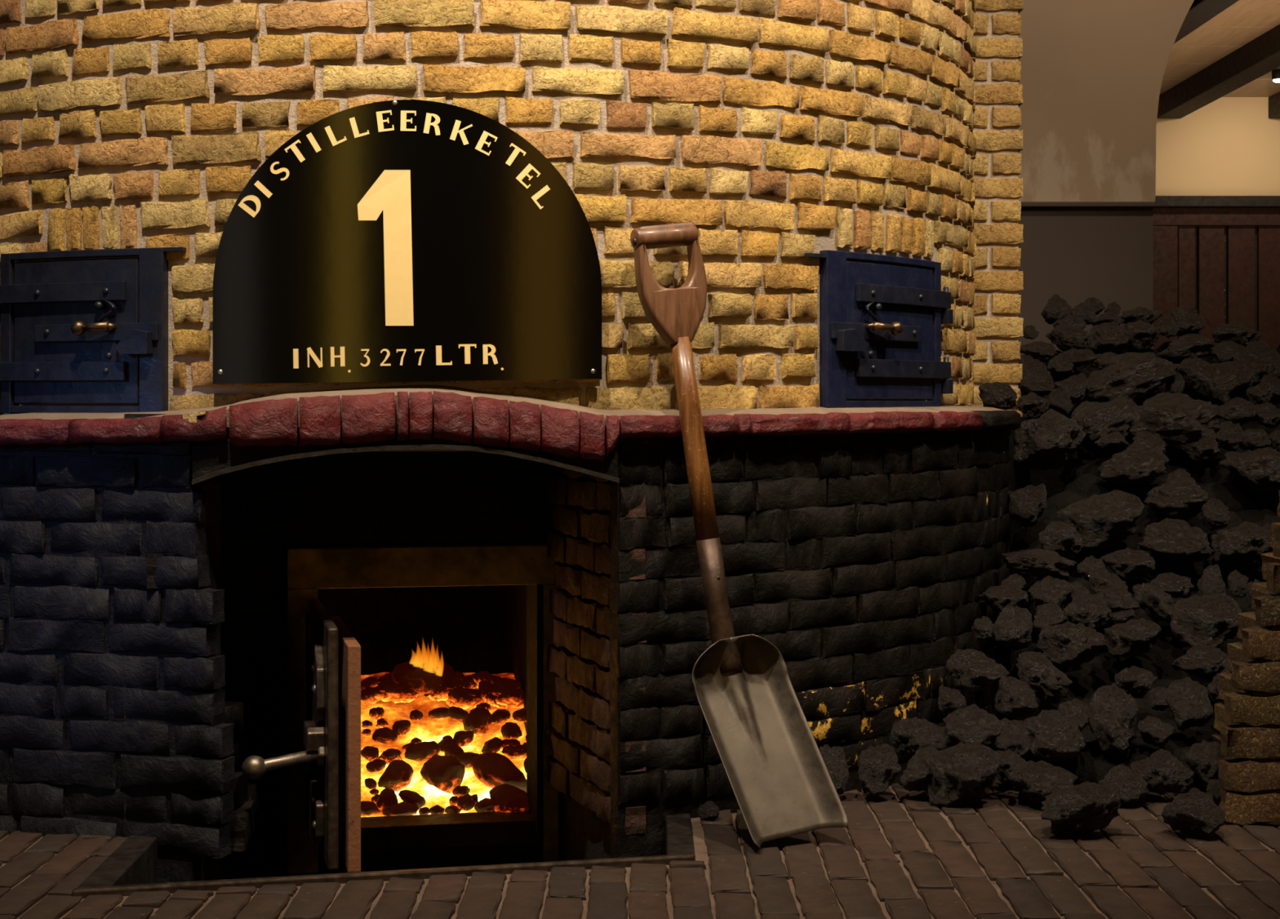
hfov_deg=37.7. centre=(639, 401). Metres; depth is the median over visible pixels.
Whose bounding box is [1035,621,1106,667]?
lump
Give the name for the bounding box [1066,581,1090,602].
lump
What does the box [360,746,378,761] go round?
burning coal
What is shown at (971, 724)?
lump
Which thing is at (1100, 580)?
lump
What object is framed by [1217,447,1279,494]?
lump
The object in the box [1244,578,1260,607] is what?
lump
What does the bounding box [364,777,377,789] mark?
burning coal
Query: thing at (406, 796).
burning coal
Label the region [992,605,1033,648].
lump
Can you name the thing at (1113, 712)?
lump
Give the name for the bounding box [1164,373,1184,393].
lump
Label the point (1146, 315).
lump
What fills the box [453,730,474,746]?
burning coal
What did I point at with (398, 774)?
burning coal
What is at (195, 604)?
furnace base
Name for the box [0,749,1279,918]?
floor
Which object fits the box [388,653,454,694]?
burning coal
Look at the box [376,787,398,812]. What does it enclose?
burning coal
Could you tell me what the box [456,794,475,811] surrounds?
burning coal
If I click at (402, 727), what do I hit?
burning coal
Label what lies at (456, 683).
burning coal
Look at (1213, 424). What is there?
lump
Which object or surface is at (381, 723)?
burning coal
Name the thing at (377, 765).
burning coal
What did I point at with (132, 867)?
edging
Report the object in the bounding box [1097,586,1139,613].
lump
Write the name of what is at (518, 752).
burning coal
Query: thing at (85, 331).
hatch
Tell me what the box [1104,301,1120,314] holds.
lump
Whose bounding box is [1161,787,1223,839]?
lump
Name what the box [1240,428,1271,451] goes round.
lump
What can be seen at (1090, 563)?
lump
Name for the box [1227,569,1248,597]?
lump
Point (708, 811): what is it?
lump
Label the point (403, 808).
burning coal
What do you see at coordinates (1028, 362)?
lump
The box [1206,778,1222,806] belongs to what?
lump
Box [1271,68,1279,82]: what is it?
ceiling lamp
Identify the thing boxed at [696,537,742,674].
socket
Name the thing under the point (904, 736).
lump
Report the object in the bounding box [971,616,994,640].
lump
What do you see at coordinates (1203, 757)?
lump
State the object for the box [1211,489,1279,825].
brick pier
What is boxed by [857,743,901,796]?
lump
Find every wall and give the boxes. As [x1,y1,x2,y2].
[0,0,977,451]
[1017,0,1194,355]
[1155,97,1279,195]
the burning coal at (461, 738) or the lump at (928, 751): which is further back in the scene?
the burning coal at (461, 738)
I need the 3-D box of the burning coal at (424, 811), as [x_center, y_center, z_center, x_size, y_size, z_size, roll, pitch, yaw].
[-0.409,0.780,3.561,0.022,0.016,0.025,0,0,-30]
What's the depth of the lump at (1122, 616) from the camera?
3.52 m
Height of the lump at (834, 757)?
0.088 m
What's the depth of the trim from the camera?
4.88 m
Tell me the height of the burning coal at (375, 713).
0.030 m
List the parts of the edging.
kerb plate, kerb plate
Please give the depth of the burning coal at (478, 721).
3.81 m
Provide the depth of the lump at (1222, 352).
4.28 m
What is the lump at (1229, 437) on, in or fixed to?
on the pile
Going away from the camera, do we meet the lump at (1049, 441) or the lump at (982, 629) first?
the lump at (982, 629)
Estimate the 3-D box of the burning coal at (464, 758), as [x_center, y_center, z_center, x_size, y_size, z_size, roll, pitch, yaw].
[-0.341,0.711,3.710,0.052,0.037,0.052,0,0,30]
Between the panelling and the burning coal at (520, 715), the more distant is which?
the panelling
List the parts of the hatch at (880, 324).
latch handle, door panel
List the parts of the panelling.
rail, frieze rail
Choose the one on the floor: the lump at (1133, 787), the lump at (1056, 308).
the lump at (1133, 787)
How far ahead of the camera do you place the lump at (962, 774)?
3.13 m
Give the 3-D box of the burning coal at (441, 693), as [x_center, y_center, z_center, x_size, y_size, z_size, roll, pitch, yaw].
[-0.414,0.612,3.950,0.059,0.037,0.053,0,0,31]
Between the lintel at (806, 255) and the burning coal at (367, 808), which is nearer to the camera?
the lintel at (806, 255)
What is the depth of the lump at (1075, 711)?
3.29 m
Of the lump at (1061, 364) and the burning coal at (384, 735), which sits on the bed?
the burning coal at (384, 735)
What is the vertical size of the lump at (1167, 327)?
0.052 m
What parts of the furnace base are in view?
door handle, door frame, hinge plate, hinge plate, fire door, door frame, sill, door frame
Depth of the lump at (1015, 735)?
3.23 m
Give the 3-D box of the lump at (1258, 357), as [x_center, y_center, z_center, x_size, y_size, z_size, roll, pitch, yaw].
[1.401,-0.085,4.269,0.107,0.103,0.116,0,0,-28]
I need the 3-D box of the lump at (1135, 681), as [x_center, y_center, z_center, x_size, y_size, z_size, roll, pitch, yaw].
[0.892,0.507,3.379,0.065,0.061,0.069,0,0,-20]
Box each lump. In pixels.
[697,800,719,821]
[818,744,849,795]
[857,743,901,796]
[889,717,930,760]
[898,755,933,791]
[910,717,949,751]
[911,745,938,758]
[923,741,1001,807]
[937,686,966,715]
[942,704,1002,748]
[945,648,1009,693]
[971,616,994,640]
[977,583,1028,615]
[978,382,1017,410]
[990,718,1031,759]
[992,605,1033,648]
[994,675,1039,719]
[995,749,1026,783]
[1000,548,1077,578]
[1000,573,1026,590]
[1007,483,1047,527]
[1008,760,1077,808]
[1013,408,1086,470]
[1016,391,1049,418]
[1016,651,1072,704]
[1017,355,1046,376]
[1017,368,1055,396]
[1017,408,1064,499]
[1019,341,1057,362]
[1022,324,1039,339]
[1023,709,1085,762]
[1026,575,1074,611]
[1032,601,1068,632]
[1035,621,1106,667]
[1038,520,1083,558]
[1040,294,1071,324]
[1040,781,1122,834]
[1045,324,1090,351]
[1047,352,1075,376]
[1047,388,1073,413]
[1053,315,1086,329]
[1054,373,1088,404]
[1055,489,1144,552]
[1056,697,1089,732]
[1061,348,1097,367]
[1062,592,1111,629]
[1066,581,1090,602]
[1070,400,1135,442]
[1071,302,1096,324]
[1076,555,1106,582]
[1083,297,1106,315]
[1084,351,1180,404]
[1087,569,1128,594]
[1088,321,1128,354]
[1088,682,1137,755]
[1090,311,1124,325]
[1090,351,1119,371]
[1093,446,1169,484]
[1094,431,1128,453]
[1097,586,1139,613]
[1097,764,1149,806]
[1101,547,1155,582]
[1103,617,1161,657]
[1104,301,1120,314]
[1108,608,1135,623]
[1114,666,1157,698]
[1120,306,1162,324]
[1120,320,1159,351]
[1125,433,1165,453]
[1128,391,1218,451]
[1130,748,1182,794]
[1132,582,1173,622]
[1137,518,1214,565]
[1137,715,1174,746]
[1143,476,1208,519]
[1149,573,1194,598]
[1149,686,1168,711]
[1156,316,1177,338]
[1158,333,1215,361]
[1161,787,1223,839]
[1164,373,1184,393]
[1164,676,1213,731]
[1165,468,1191,483]
[1167,306,1204,336]
[1168,592,1242,652]
[1171,645,1227,675]
[1172,765,1194,793]
[1176,356,1213,391]
[1182,436,1220,462]
[1182,739,1227,788]
[1196,564,1226,596]
[1199,497,1231,530]
[1201,357,1253,403]
[1206,417,1221,431]
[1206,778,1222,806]
[1207,666,1232,702]
[1209,340,1244,363]
[1210,520,1273,568]
[1212,320,1262,346]
[1214,421,1244,451]
[1215,396,1256,425]
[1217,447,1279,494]
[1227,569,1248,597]
[1232,341,1279,384]
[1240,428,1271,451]
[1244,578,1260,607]
[1245,382,1273,404]
[1253,401,1279,428]
[1261,374,1279,406]
[1268,429,1279,451]
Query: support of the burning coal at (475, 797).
on the bed
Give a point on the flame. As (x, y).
(417, 664)
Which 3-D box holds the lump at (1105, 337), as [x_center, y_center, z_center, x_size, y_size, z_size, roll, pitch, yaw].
[1.089,-0.146,4.359,0.093,0.079,0.099,0,0,-20]
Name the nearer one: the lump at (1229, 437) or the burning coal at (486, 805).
the burning coal at (486, 805)
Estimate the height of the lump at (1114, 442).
0.049 m
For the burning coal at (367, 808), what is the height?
0.026 m
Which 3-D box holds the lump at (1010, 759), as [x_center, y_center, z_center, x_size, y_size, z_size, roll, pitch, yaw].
[0.631,0.625,3.203,0.061,0.058,0.058,0,0,42]
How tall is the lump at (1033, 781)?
0.082 m
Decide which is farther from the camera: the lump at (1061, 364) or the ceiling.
the ceiling
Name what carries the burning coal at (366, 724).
on the bed
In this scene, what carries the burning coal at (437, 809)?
on the bed
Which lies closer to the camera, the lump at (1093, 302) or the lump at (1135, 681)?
the lump at (1135, 681)
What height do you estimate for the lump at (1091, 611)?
0.072 m
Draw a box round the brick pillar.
[969,0,1023,417]
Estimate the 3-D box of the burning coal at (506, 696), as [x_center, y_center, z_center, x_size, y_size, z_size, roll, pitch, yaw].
[-0.266,0.621,3.932,0.088,0.045,0.099,0,0,41]
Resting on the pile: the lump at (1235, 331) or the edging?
the lump at (1235, 331)
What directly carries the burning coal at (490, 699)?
on the bed
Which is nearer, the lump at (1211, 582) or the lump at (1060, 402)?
the lump at (1211, 582)
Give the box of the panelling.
[1152,195,1279,350]
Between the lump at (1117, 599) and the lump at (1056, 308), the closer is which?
the lump at (1117, 599)
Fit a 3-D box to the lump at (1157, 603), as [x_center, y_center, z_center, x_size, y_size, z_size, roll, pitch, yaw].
[0.983,0.382,3.565,0.079,0.074,0.087,0,0,-26]
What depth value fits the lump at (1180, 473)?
3.89 m
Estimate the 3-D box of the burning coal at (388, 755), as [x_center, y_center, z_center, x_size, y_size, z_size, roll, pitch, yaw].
[-0.495,0.707,3.724,0.049,0.032,0.050,0,0,-18]
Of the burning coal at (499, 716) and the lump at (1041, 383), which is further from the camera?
the lump at (1041, 383)
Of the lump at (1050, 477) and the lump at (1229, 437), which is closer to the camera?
the lump at (1229, 437)
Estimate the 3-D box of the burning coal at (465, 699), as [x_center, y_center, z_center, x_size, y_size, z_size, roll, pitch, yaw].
[-0.361,0.622,3.924,0.084,0.042,0.084,0,0,-44]
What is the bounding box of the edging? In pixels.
[71,813,695,898]
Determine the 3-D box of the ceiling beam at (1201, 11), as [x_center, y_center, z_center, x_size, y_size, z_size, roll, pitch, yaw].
[2.080,-1.488,7.400,0.130,0.110,4.200,0,0,0]
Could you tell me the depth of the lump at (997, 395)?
3.90 m
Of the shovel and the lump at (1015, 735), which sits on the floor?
the shovel
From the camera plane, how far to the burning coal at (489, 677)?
3.97 m
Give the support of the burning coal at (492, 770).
on the bed
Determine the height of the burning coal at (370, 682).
0.037 m
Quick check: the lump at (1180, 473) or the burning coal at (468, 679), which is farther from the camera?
the burning coal at (468, 679)
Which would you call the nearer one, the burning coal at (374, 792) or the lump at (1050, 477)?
the burning coal at (374, 792)
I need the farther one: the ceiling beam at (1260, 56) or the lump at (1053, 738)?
the ceiling beam at (1260, 56)
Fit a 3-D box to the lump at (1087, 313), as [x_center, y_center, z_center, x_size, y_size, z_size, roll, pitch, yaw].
[1.051,-0.208,4.450,0.057,0.056,0.057,0,0,-31]
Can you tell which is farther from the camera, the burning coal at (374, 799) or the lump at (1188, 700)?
the burning coal at (374, 799)
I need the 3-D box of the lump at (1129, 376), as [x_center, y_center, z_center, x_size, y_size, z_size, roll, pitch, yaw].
[1.100,-0.045,4.215,0.201,0.128,0.185,0,0,-25]
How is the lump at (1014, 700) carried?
on the pile
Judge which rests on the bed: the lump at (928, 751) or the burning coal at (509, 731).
the burning coal at (509, 731)
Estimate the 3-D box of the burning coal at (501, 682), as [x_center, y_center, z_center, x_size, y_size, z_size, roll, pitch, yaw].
[-0.283,0.605,3.964,0.052,0.038,0.062,0,0,-16]
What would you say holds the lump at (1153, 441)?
on the pile
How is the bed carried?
in the furnace base
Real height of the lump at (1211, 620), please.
0.112 m
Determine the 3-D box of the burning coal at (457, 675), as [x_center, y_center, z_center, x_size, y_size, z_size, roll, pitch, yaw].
[-0.396,0.596,3.992,0.054,0.040,0.064,0,0,3]
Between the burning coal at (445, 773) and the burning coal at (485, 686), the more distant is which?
the burning coal at (485, 686)
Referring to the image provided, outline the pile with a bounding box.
[993,340,1279,793]
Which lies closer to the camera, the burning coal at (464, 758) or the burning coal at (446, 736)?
the burning coal at (464, 758)
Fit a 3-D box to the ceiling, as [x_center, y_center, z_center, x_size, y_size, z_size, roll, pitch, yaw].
[3.400,-1.558,7.510,2.800,0.030,4.615,0,0,0]
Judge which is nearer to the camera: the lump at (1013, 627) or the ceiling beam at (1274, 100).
the lump at (1013, 627)
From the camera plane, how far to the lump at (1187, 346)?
4.28 m
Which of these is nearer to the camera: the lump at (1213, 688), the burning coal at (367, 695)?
the lump at (1213, 688)
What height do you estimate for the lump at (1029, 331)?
0.035 m
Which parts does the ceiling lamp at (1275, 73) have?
bulb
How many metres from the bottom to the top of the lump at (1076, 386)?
0.071 m
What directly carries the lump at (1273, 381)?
on the pile
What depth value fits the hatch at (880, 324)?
3.36 m
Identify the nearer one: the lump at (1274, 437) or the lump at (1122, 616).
the lump at (1122, 616)
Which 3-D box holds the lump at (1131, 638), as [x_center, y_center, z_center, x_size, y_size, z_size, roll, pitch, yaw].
[0.919,0.441,3.479,0.098,0.075,0.105,0,0,-11]
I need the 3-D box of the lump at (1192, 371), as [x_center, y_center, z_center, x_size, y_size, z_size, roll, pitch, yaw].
[1.255,-0.062,4.233,0.078,0.077,0.082,0,0,4]
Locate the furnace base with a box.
[0,385,1032,883]
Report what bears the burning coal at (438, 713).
on the bed
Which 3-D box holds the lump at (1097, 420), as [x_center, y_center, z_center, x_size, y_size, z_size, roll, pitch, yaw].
[1.004,0.046,4.075,0.133,0.098,0.128,0,0,-12]
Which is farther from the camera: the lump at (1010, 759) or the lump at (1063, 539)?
the lump at (1063, 539)
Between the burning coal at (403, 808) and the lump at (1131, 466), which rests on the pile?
the lump at (1131, 466)
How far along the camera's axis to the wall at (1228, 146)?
9.50 m
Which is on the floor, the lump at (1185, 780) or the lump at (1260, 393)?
the lump at (1185, 780)
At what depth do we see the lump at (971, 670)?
3.37 m
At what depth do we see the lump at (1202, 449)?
3.97 m
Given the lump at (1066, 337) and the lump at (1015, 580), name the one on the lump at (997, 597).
the lump at (1015, 580)
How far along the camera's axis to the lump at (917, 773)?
3.17 m
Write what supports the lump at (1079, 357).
on the pile
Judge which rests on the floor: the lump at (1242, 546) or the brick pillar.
the brick pillar
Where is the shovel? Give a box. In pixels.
[630,222,848,848]
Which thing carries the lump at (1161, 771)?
on the floor
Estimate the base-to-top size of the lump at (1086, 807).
0.086 m
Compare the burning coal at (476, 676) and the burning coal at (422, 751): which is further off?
the burning coal at (476, 676)
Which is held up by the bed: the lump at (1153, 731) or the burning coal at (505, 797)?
the burning coal at (505, 797)
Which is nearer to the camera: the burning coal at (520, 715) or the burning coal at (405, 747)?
the burning coal at (405, 747)
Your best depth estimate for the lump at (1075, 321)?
4.39 m
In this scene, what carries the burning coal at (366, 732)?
on the bed
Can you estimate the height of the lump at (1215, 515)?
0.067 m
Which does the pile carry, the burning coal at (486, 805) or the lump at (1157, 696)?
the lump at (1157, 696)
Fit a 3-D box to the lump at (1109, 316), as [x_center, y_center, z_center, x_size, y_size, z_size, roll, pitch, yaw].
[1.105,-0.193,4.425,0.077,0.039,0.066,0,0,8]
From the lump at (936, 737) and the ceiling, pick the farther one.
the ceiling
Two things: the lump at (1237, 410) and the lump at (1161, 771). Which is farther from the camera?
the lump at (1237, 410)
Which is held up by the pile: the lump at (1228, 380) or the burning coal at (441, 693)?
the lump at (1228, 380)
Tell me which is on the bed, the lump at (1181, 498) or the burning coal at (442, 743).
the burning coal at (442, 743)
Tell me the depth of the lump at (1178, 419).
4.00 m
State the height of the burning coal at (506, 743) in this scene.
0.023 m
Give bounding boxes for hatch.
[0,247,168,413]
[819,249,953,408]
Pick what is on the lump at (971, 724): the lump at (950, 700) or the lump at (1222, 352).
the lump at (950, 700)
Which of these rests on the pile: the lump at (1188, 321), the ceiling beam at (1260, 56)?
the lump at (1188, 321)
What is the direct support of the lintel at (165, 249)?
attached to the brick wall at (784, 131)
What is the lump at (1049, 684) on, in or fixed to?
on the pile
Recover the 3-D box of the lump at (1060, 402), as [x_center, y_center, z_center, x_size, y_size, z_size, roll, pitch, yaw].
[0.928,0.000,4.140,0.058,0.057,0.057,0,0,-5]
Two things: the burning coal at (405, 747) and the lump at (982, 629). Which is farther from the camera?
the burning coal at (405, 747)
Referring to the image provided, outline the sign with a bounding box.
[213,99,601,383]
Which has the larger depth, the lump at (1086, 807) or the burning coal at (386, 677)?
the burning coal at (386, 677)
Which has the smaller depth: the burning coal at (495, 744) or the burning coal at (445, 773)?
the burning coal at (445, 773)
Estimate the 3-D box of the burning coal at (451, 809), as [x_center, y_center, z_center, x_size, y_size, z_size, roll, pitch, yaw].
[-0.355,0.779,3.560,0.032,0.019,0.032,0,0,11]
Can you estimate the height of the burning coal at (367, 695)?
0.037 m
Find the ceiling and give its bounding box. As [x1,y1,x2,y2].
[1159,0,1279,97]
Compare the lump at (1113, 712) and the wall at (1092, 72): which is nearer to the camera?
the lump at (1113, 712)
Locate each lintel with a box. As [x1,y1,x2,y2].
[38,247,186,252]
[804,253,848,259]
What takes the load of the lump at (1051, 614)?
on the pile
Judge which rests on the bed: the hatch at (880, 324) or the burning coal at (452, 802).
the burning coal at (452, 802)
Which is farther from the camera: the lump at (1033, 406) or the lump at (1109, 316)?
the lump at (1109, 316)
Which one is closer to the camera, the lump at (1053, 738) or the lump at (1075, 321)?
the lump at (1053, 738)
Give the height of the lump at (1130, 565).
0.066 m
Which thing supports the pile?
on the floor
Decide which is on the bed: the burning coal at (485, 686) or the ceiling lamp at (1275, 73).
the burning coal at (485, 686)
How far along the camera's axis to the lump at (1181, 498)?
3.79 m
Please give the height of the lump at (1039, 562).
0.054 m
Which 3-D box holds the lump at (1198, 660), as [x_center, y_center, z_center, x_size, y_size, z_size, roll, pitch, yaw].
[1.030,0.475,3.427,0.098,0.055,0.093,-2,0,-12]
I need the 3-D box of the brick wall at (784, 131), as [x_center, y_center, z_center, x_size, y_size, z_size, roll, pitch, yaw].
[-0.242,-0.430,3.738,2.339,1.020,1.435,0,0,-28]
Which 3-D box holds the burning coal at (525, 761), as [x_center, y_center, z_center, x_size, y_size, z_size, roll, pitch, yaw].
[-0.214,0.719,3.692,0.030,0.042,0.028,0,0,-32]
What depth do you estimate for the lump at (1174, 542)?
3.69 m
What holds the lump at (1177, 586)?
on the pile
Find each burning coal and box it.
[360,676,380,690]
[360,687,382,703]
[360,728,372,737]
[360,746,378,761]
[360,800,380,817]
[361,720,373,728]
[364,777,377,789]
[365,759,386,773]
[368,706,384,720]
[369,789,378,795]
[370,794,379,802]
[372,727,397,744]
[374,681,418,703]
[374,718,389,728]
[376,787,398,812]
[377,673,394,681]
[377,748,403,765]
[377,760,413,791]
[382,801,419,816]
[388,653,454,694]
[391,720,410,736]
[398,790,426,808]
[401,742,414,751]
[404,741,440,761]
[409,709,422,721]
[410,737,422,743]
[418,807,430,814]
[420,754,465,794]
[426,684,453,701]
[428,706,449,719]
[429,804,444,814]
[437,738,456,752]
[442,735,452,739]
[443,743,464,756]
[444,687,484,710]
[444,805,461,813]
[447,706,468,722]
[448,679,470,688]
[448,795,457,806]
[452,786,470,797]
[453,671,464,679]
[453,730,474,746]
[453,752,479,768]
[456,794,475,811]
[460,675,477,688]
[462,707,492,736]
[471,671,490,687]
[471,752,526,792]
[471,794,478,804]
[474,798,495,812]
[475,702,490,711]
[477,673,500,686]
[478,680,498,700]
[481,737,502,753]
[484,693,507,708]
[488,783,528,813]
[490,686,524,708]
[490,709,511,726]
[495,677,517,688]
[499,738,520,751]
[501,722,522,739]
[501,744,526,759]
[512,708,526,722]
[523,758,526,773]
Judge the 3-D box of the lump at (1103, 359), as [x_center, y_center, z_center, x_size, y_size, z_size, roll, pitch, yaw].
[1.062,-0.079,4.259,0.096,0.068,0.102,0,0,34]
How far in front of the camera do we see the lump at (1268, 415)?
4.08 m
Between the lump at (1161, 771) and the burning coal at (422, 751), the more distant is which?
the burning coal at (422, 751)
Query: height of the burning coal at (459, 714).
0.037 m
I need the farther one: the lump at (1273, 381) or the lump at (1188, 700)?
the lump at (1273, 381)
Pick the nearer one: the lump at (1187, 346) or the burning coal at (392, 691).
the burning coal at (392, 691)
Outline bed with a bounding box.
[360,672,526,817]
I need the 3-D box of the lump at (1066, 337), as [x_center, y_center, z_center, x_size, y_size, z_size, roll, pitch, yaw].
[0.995,-0.144,4.355,0.103,0.070,0.096,0,0,13]
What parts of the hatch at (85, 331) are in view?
door panel, latch handle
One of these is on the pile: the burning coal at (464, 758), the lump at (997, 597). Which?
the lump at (997, 597)
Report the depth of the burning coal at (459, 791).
3.60 m
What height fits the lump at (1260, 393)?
0.060 m
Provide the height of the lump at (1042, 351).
0.051 m
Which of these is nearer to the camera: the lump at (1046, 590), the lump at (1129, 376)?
the lump at (1046, 590)
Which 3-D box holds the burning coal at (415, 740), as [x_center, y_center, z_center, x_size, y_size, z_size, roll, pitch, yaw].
[-0.452,0.688,3.781,0.022,0.019,0.022,0,0,37]
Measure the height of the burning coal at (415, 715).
0.024 m
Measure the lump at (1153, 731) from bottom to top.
0.053 m
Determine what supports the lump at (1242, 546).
on the pile
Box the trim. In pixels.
[1021,201,1155,207]
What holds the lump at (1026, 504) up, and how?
on the pile
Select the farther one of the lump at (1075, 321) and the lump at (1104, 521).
the lump at (1075, 321)
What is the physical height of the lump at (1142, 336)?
0.073 m
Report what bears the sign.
attached to the brick wall at (784, 131)
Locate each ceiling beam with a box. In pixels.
[1156,24,1279,118]
[1173,0,1239,43]
[1268,92,1279,118]
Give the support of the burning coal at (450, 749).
on the bed
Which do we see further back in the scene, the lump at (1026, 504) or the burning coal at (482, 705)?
the burning coal at (482, 705)
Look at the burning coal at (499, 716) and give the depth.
3.84 m

